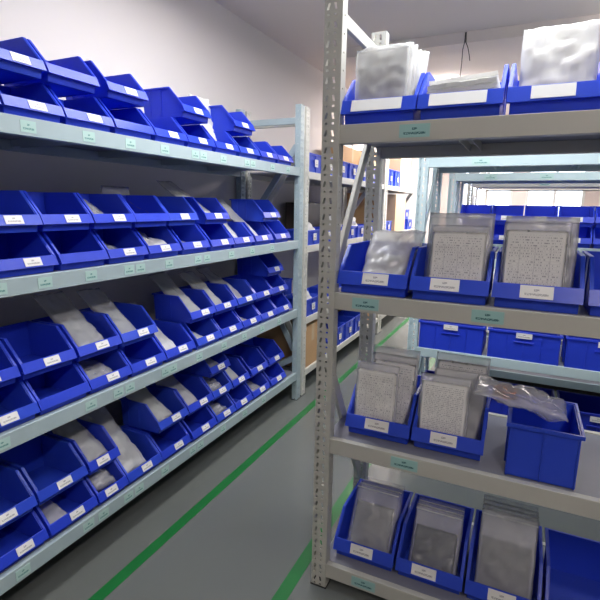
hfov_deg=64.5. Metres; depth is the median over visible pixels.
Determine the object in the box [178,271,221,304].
plastic bag
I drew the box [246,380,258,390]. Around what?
plastic bag
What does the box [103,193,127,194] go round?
plastic bag
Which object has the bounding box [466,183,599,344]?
storage rack
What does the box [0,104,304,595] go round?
storage rack
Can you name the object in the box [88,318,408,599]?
floor marking line
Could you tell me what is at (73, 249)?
storage bin
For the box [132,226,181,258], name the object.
storage bin
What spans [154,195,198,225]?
storage bin
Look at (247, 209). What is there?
storage bin
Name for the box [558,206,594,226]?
storage bin
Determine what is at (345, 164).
storage tote
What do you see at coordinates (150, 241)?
plastic bag
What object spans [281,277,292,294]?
storage tote
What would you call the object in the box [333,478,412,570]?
storage bin
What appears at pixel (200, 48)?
wall
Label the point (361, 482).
plastic bag
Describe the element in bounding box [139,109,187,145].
storage bin
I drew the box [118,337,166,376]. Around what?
storage bin
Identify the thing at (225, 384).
storage bin
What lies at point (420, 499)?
plastic bag
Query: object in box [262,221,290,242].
storage bin
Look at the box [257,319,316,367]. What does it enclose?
cardboard box
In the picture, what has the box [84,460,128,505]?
storage bin
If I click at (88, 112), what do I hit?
storage bin
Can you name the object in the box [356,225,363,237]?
storage tote
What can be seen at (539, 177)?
storage rack
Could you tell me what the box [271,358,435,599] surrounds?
floor marking line
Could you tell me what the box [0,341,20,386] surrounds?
storage bin
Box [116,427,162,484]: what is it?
storage bin
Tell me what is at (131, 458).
plastic bag
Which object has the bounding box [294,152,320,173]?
storage tote
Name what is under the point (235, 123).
storage bin
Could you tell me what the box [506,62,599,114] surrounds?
storage bin
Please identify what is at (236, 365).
storage bin
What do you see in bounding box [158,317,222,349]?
storage bin
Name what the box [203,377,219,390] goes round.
plastic bag
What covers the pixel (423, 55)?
plastic bag
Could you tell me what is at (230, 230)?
plastic bag
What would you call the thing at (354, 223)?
plastic bag
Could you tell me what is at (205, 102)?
plastic bag
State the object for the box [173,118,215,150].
storage bin
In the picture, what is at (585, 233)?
storage bin
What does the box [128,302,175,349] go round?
plastic bag
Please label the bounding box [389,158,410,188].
cardboard box
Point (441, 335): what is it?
storage tote
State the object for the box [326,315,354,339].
storage tote
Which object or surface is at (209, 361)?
plastic bag
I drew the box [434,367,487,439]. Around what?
plastic bag
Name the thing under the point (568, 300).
storage bin
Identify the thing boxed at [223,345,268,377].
storage bin
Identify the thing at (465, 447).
storage bin
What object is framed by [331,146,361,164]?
cardboard box
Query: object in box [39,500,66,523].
plastic bag
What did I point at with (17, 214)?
storage bin
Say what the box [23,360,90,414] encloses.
storage bin
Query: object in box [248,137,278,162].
storage bin
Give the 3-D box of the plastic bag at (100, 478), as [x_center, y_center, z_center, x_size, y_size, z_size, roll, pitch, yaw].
[-0.859,0.719,1.946,0.188,0.084,0.113,6,12,25]
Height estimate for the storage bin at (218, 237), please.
0.130 m
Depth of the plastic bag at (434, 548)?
1.67 m
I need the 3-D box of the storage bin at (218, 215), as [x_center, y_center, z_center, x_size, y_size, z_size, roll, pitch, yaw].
[-0.518,-0.459,2.434,0.249,0.130,0.200,6,12,25]
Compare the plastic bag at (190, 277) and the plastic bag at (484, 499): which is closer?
the plastic bag at (484, 499)
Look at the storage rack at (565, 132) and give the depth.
1.50 m
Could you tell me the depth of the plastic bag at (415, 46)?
1.40 m
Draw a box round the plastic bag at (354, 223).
[351,217,357,225]
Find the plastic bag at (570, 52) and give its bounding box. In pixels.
[519,19,599,85]
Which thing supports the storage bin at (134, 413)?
on the storage bin at (174, 438)
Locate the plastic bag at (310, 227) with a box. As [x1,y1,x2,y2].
[296,222,314,229]
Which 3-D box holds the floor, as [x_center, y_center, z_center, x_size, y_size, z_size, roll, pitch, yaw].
[2.910,0.758,3.695,6.285,0.100,13.400,6,12,25]
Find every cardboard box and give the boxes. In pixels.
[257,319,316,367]
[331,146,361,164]
[347,193,373,223]
[386,194,405,230]
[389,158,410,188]
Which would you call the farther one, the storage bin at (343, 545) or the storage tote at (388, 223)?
the storage tote at (388, 223)
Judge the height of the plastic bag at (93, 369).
0.064 m
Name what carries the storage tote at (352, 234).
on the storage rack at (310, 178)
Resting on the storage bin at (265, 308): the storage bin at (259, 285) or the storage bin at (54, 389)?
the storage bin at (259, 285)
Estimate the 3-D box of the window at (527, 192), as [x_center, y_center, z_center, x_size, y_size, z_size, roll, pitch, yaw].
[5.119,-1.975,9.585,1.050,1.350,0.090,6,12,25]
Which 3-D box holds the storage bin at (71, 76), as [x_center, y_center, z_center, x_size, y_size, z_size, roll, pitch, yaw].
[-0.858,-0.787,1.629,0.249,0.130,0.200,6,12,25]
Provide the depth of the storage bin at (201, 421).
2.52 m
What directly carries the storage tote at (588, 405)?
on the storage rack at (591, 161)
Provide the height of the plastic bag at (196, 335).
0.062 m
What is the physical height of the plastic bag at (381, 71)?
0.220 m
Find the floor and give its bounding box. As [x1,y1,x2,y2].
[0,315,599,599]
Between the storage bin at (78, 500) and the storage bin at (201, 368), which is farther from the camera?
the storage bin at (201, 368)
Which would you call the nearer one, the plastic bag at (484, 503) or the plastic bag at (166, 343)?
the plastic bag at (484, 503)
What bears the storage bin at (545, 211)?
on the storage bin
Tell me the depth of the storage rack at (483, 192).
5.93 m
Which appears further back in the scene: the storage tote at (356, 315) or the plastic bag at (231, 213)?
the storage tote at (356, 315)
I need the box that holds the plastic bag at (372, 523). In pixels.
[350,485,398,552]
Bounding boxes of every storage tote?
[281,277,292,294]
[285,293,317,316]
[286,228,319,244]
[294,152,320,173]
[307,287,328,303]
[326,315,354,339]
[326,322,345,344]
[338,310,359,333]
[342,161,348,177]
[342,225,356,238]
[348,163,357,178]
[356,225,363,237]
[371,221,391,230]
[375,169,394,185]
[393,171,400,186]
[404,219,411,229]
[405,209,408,218]
[418,319,486,354]
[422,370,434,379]
[487,327,562,365]
[487,379,554,414]
[504,392,585,489]
[557,390,599,431]
[561,335,599,371]
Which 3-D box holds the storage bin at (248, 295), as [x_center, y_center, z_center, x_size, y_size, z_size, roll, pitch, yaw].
[-0.405,-0.043,2.770,0.249,0.130,0.200,6,12,25]
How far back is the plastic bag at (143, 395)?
2.26 m
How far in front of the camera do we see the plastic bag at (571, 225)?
1.34 m
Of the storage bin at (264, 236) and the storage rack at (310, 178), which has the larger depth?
the storage rack at (310, 178)
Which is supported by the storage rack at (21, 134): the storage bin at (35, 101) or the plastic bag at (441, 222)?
the storage bin at (35, 101)
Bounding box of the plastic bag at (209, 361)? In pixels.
[205,357,218,367]
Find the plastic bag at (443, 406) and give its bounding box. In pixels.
[418,379,468,436]
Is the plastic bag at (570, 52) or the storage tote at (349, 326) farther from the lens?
the storage tote at (349, 326)
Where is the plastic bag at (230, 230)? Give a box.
[223,223,237,237]
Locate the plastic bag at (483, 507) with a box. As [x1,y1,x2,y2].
[483,507,537,522]
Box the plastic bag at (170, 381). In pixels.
[155,375,196,405]
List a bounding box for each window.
[462,172,514,204]
[524,171,587,212]
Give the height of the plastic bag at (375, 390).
0.239 m
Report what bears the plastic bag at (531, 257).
in the storage bin at (568, 300)
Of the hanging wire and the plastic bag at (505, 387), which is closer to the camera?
the plastic bag at (505, 387)
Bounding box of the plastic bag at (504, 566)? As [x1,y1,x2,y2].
[478,512,537,597]
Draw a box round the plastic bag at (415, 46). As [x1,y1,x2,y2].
[410,44,417,94]
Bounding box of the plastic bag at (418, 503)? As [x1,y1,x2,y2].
[418,503,463,515]
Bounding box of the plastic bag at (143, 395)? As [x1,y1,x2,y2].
[125,387,172,421]
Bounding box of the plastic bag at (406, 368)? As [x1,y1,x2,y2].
[372,352,418,424]
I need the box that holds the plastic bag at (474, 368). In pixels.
[437,359,487,373]
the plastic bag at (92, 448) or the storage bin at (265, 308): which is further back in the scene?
the storage bin at (265, 308)
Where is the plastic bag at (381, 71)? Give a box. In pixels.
[355,42,409,99]
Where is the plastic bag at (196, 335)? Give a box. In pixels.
[192,331,202,338]
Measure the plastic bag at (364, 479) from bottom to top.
0.204 m
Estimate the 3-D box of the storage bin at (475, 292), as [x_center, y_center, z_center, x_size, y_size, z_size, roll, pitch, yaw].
[0.491,-0.089,1.499,0.222,0.148,0.304,6,12,25]
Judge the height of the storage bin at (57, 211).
0.130 m
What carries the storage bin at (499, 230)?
on the storage rack at (539, 177)
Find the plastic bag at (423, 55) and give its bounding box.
[419,51,425,77]
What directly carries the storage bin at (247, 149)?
on the storage rack at (21, 134)
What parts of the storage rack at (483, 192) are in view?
upright post, upright post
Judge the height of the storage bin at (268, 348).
0.130 m
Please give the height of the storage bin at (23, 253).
0.130 m
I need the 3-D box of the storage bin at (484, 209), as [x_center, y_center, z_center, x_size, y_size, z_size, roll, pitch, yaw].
[1.428,-0.695,3.845,0.225,0.148,0.304,6,12,25]
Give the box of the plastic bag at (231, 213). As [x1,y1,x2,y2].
[217,199,257,235]
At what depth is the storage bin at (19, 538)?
1.63 m
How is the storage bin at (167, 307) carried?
on the storage bin at (206, 328)
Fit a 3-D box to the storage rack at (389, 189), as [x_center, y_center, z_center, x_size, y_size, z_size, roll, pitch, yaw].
[1.101,-0.810,6.069,0.500,2.000,2.008,6,12,25]
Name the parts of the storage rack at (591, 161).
upright post, upright post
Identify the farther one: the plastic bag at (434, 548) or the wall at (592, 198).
the wall at (592, 198)
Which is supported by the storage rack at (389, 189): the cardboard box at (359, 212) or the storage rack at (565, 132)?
the cardboard box at (359, 212)
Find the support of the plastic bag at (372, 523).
in the storage bin at (343, 545)
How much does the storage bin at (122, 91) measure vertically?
0.130 m
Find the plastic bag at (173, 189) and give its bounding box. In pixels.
[156,180,210,212]
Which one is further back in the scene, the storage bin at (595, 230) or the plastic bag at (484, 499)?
the storage bin at (595, 230)
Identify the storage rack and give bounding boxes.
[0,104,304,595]
[243,106,386,395]
[310,0,599,599]
[343,146,424,332]
[407,153,599,381]
[435,172,599,392]
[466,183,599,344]
[478,189,599,278]
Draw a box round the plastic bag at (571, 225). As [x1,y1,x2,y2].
[500,216,579,287]
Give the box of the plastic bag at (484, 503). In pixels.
[484,503,537,517]
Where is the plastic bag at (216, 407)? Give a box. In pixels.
[209,401,224,414]
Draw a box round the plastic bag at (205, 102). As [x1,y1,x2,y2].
[189,93,216,140]
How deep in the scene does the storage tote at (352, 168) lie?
4.02 m
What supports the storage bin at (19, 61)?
on the storage bin at (35, 101)
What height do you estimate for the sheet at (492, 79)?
0.025 m
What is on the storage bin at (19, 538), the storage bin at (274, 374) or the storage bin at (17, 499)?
the storage bin at (17, 499)
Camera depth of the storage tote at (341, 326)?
4.17 m
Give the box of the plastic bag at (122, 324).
[90,300,134,333]
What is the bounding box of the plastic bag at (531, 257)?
[501,230,568,286]
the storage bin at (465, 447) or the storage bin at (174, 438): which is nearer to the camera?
the storage bin at (465, 447)
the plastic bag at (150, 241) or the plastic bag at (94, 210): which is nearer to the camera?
the plastic bag at (94, 210)
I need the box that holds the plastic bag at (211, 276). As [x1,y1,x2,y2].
[196,267,241,298]
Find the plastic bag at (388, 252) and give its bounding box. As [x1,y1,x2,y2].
[362,229,425,292]
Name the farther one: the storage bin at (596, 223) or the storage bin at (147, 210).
the storage bin at (596, 223)
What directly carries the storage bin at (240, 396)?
on the storage rack at (21, 134)
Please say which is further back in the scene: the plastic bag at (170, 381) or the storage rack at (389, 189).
the storage rack at (389, 189)
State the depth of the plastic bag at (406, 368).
1.69 m
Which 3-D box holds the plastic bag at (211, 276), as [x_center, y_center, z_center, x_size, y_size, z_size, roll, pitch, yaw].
[-0.461,-0.094,2.765,0.272,0.177,0.122,6,12,25]
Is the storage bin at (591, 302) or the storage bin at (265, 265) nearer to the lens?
the storage bin at (591, 302)
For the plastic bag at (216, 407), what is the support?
in the storage bin at (224, 401)
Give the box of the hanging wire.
[460,32,465,75]
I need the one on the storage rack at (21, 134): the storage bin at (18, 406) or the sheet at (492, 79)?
the storage bin at (18, 406)
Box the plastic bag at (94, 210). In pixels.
[86,203,101,213]
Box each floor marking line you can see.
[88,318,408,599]
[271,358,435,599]
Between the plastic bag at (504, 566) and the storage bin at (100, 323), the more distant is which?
the storage bin at (100, 323)
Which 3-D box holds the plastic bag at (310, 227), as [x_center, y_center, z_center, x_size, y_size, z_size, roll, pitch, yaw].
[0.038,-0.510,3.446,0.102,0.141,0.194,6,12,24]
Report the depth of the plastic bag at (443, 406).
1.54 m
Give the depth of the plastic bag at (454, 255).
1.40 m
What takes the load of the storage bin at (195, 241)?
on the storage rack at (21, 134)
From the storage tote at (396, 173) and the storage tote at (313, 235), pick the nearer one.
the storage tote at (313, 235)
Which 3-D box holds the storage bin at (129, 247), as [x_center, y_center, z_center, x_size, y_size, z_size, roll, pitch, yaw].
[-0.770,-0.223,1.894,0.249,0.130,0.200,6,12,25]
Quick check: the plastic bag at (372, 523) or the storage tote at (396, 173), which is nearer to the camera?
the plastic bag at (372, 523)
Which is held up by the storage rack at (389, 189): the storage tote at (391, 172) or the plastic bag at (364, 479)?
the storage tote at (391, 172)
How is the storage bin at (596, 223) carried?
on the storage bin at (595, 230)
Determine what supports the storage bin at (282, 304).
on the storage rack at (21, 134)
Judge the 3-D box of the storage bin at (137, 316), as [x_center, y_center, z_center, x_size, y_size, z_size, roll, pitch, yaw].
[-0.768,0.100,2.018,0.249,0.130,0.200,6,12,25]
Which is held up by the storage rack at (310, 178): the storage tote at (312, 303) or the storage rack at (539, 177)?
the storage tote at (312, 303)
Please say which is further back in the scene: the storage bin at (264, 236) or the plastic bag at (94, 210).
the storage bin at (264, 236)
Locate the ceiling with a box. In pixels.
[214,0,599,114]
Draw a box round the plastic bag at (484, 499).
[484,499,537,512]
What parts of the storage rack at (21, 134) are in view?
upright post, upright post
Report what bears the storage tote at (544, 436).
on the storage rack at (565, 132)
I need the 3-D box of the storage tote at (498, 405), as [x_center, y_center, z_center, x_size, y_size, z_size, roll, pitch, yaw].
[1.300,0.646,2.840,0.375,0.200,0.302,6,12,25]
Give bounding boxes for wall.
[0,0,437,424]
[436,171,599,269]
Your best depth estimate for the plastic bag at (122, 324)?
1.99 m
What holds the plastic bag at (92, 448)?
in the storage bin at (99, 432)
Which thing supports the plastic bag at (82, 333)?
in the storage bin at (100, 323)
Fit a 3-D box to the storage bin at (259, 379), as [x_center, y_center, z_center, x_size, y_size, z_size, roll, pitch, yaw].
[-0.342,0.518,2.988,0.249,0.130,0.200,6,12,25]
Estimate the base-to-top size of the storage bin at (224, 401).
0.130 m
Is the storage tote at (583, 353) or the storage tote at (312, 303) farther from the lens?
the storage tote at (312, 303)
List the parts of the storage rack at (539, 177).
upright post, upright post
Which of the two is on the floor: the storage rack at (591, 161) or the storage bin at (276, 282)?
the storage rack at (591, 161)
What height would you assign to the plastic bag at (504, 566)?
0.257 m
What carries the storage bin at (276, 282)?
on the storage bin at (282, 304)
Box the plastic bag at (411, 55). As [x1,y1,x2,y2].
[406,42,413,95]
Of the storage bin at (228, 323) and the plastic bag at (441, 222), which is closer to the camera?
the plastic bag at (441, 222)
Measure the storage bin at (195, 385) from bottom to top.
0.130 m
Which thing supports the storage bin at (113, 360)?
on the storage rack at (21, 134)
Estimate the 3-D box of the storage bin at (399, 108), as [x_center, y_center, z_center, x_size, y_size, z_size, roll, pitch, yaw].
[0.286,-0.612,1.498,0.222,0.148,0.304,6,12,25]
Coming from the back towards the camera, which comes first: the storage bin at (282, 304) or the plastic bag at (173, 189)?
the storage bin at (282, 304)
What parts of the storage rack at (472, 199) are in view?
upright post, upright post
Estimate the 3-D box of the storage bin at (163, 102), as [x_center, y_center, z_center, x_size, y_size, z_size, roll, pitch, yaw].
[-0.572,-0.897,2.211,0.249,0.130,0.200,6,12,25]
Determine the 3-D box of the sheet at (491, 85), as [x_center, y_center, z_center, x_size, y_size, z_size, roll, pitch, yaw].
[0.480,-0.591,1.383,0.184,0.022,0.206,6,12,25]
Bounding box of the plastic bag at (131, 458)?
[77,406,145,472]
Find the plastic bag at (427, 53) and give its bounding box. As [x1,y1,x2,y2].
[423,51,429,73]
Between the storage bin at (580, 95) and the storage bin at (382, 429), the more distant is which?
the storage bin at (382, 429)
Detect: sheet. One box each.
[427,76,498,90]
[427,81,496,93]
[429,70,500,87]
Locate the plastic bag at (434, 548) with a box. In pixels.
[411,507,462,573]
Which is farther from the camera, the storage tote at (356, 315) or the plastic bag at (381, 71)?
the storage tote at (356, 315)
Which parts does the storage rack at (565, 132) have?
foot plate, upright post, upright post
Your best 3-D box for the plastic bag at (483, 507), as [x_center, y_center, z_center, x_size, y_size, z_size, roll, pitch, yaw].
[0.694,0.844,1.599,0.178,0.255,0.103,6,12,23]
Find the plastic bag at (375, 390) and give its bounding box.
[355,368,396,421]
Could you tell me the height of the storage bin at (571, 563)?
0.148 m
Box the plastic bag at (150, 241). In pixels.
[138,231,166,245]
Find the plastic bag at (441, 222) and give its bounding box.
[424,212,495,280]
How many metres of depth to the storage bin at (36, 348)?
1.71 m
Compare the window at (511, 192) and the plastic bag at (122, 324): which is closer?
the plastic bag at (122, 324)
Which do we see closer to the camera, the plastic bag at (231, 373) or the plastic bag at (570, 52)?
the plastic bag at (570, 52)
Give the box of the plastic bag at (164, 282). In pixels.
[147,272,199,311]
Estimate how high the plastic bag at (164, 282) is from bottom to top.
0.196 m
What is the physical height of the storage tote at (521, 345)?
0.165 m
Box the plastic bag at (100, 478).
[87,469,113,488]
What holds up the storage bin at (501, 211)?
on the storage bin at (499, 230)
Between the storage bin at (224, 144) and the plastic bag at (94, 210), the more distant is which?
the storage bin at (224, 144)
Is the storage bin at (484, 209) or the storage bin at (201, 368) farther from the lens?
the storage bin at (484, 209)
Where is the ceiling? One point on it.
(297, 25)
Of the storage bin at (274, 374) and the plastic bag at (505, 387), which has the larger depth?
the storage bin at (274, 374)
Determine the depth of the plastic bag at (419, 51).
1.42 m
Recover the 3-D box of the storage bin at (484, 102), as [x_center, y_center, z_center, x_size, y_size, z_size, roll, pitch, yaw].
[0.490,-0.590,1.403,0.222,0.148,0.304,6,12,25]
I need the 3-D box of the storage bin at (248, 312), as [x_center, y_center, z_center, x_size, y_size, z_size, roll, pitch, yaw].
[-0.380,0.085,2.800,0.249,0.130,0.200,6,12,25]
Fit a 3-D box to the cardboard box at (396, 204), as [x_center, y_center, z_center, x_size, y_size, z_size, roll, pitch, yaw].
[1.008,-1.055,5.741,0.416,0.420,0.490,6,12,25]
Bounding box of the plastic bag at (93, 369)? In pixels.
[81,360,111,379]
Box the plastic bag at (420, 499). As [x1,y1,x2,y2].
[420,499,464,511]
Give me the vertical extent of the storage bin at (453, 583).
0.148 m
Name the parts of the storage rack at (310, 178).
upright post, upright post, upright post, upright post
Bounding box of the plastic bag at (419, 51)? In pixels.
[414,50,421,92]
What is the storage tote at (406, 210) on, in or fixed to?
on the storage tote at (408, 222)
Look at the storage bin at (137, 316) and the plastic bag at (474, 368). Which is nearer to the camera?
the plastic bag at (474, 368)
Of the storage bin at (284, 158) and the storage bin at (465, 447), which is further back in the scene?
the storage bin at (284, 158)
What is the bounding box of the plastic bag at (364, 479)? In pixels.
[364,479,403,489]
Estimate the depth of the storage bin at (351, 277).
1.49 m
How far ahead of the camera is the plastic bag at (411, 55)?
1.39 m
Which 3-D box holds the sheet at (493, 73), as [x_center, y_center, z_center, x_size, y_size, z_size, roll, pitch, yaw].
[0.482,-0.616,1.377,0.179,0.026,0.203,6,12,25]
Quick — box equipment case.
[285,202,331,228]
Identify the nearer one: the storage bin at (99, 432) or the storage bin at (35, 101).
the storage bin at (35, 101)
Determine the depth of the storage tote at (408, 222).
6.10 m
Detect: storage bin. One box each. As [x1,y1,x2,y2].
[0,37,46,84]
[0,83,64,122]
[0,190,42,232]
[0,231,58,277]
[0,321,76,379]
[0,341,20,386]
[0,378,39,432]
[0,434,88,505]
[0,463,37,529]
[0,509,48,572]
[4,39,99,97]
[22,190,93,230]
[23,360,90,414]
[31,310,121,361]
[33,479,97,538]
[39,229,108,270]
[44,419,120,475]
[45,85,114,131]
[66,60,148,109]
[74,349,131,393]
[75,192,136,228]
[78,302,157,346]
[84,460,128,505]
[91,228,148,263]
[96,98,154,139]
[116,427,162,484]
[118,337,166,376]
[119,194,170,226]
[119,385,188,433]
[121,421,190,462]
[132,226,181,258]
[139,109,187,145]
[143,87,211,125]
[150,372,213,415]
[152,288,216,323]
[153,320,195,361]
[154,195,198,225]
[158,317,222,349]
[167,224,209,254]
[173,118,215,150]
[178,283,237,314]
[178,371,232,400]
[179,351,230,377]
[180,405,216,441]
[184,197,229,223]
[196,224,234,250]
[201,125,239,155]
[204,278,256,307]
[207,394,235,424]
[208,105,254,136]
[210,310,243,338]
[222,222,254,247]
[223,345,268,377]
[223,356,249,389]
[224,274,273,301]
[226,221,273,244]
[226,383,252,411]
[227,132,259,158]
[229,199,280,221]
[233,304,261,330]
[237,253,283,276]
[238,337,283,366]
[244,372,269,399]
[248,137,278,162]
[251,298,277,322]
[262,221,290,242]
[262,362,285,387]
[263,274,287,295]
[267,142,293,165]
[269,293,291,315]
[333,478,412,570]
[337,241,426,297]
[341,73,425,124]
[345,367,427,443]
[395,493,473,594]
[409,245,498,304]
[411,377,492,460]
[417,64,509,119]
[460,205,492,213]
[464,509,542,599]
[491,205,524,224]
[491,247,584,313]
[493,224,505,243]
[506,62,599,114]
[524,205,558,216]
[543,527,599,599]
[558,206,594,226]
[578,227,591,247]
[582,251,599,315]
[590,226,599,248]
[592,206,599,226]
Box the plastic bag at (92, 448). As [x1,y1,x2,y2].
[51,419,107,461]
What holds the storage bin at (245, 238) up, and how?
on the storage rack at (21, 134)
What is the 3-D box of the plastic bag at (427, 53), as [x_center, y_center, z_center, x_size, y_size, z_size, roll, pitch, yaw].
[0.308,-0.657,1.482,0.170,0.228,0.040,6,12,26]
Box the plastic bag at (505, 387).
[494,385,516,399]
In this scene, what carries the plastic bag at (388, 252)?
in the storage bin at (351, 277)
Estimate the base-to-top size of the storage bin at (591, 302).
0.148 m
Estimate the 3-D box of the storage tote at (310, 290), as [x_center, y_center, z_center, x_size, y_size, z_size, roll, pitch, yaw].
[0.118,-0.013,3.813,0.222,0.125,0.250,6,12,25]
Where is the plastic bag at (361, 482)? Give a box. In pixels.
[361,482,400,493]
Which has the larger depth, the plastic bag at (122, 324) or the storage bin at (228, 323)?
the storage bin at (228, 323)
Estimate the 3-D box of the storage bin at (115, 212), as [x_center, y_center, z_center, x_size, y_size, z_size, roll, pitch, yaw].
[-0.802,-0.346,1.839,0.249,0.130,0.200,6,12,25]
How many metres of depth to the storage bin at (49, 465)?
1.81 m
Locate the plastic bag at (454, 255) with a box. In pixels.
[429,231,486,280]
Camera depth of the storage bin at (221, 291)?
2.63 m
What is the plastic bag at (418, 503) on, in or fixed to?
in the storage bin at (453, 583)
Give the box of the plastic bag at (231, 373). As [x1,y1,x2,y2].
[225,367,238,379]
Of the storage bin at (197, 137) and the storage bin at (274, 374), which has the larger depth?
the storage bin at (274, 374)
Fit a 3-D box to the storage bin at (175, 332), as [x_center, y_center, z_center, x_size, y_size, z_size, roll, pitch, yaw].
[-0.655,0.191,2.243,0.249,0.130,0.200,6,12,25]
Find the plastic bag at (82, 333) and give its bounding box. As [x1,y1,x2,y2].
[47,306,102,346]
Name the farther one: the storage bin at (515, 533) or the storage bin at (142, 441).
the storage bin at (142, 441)
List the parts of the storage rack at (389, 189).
upright post, upright post, upright post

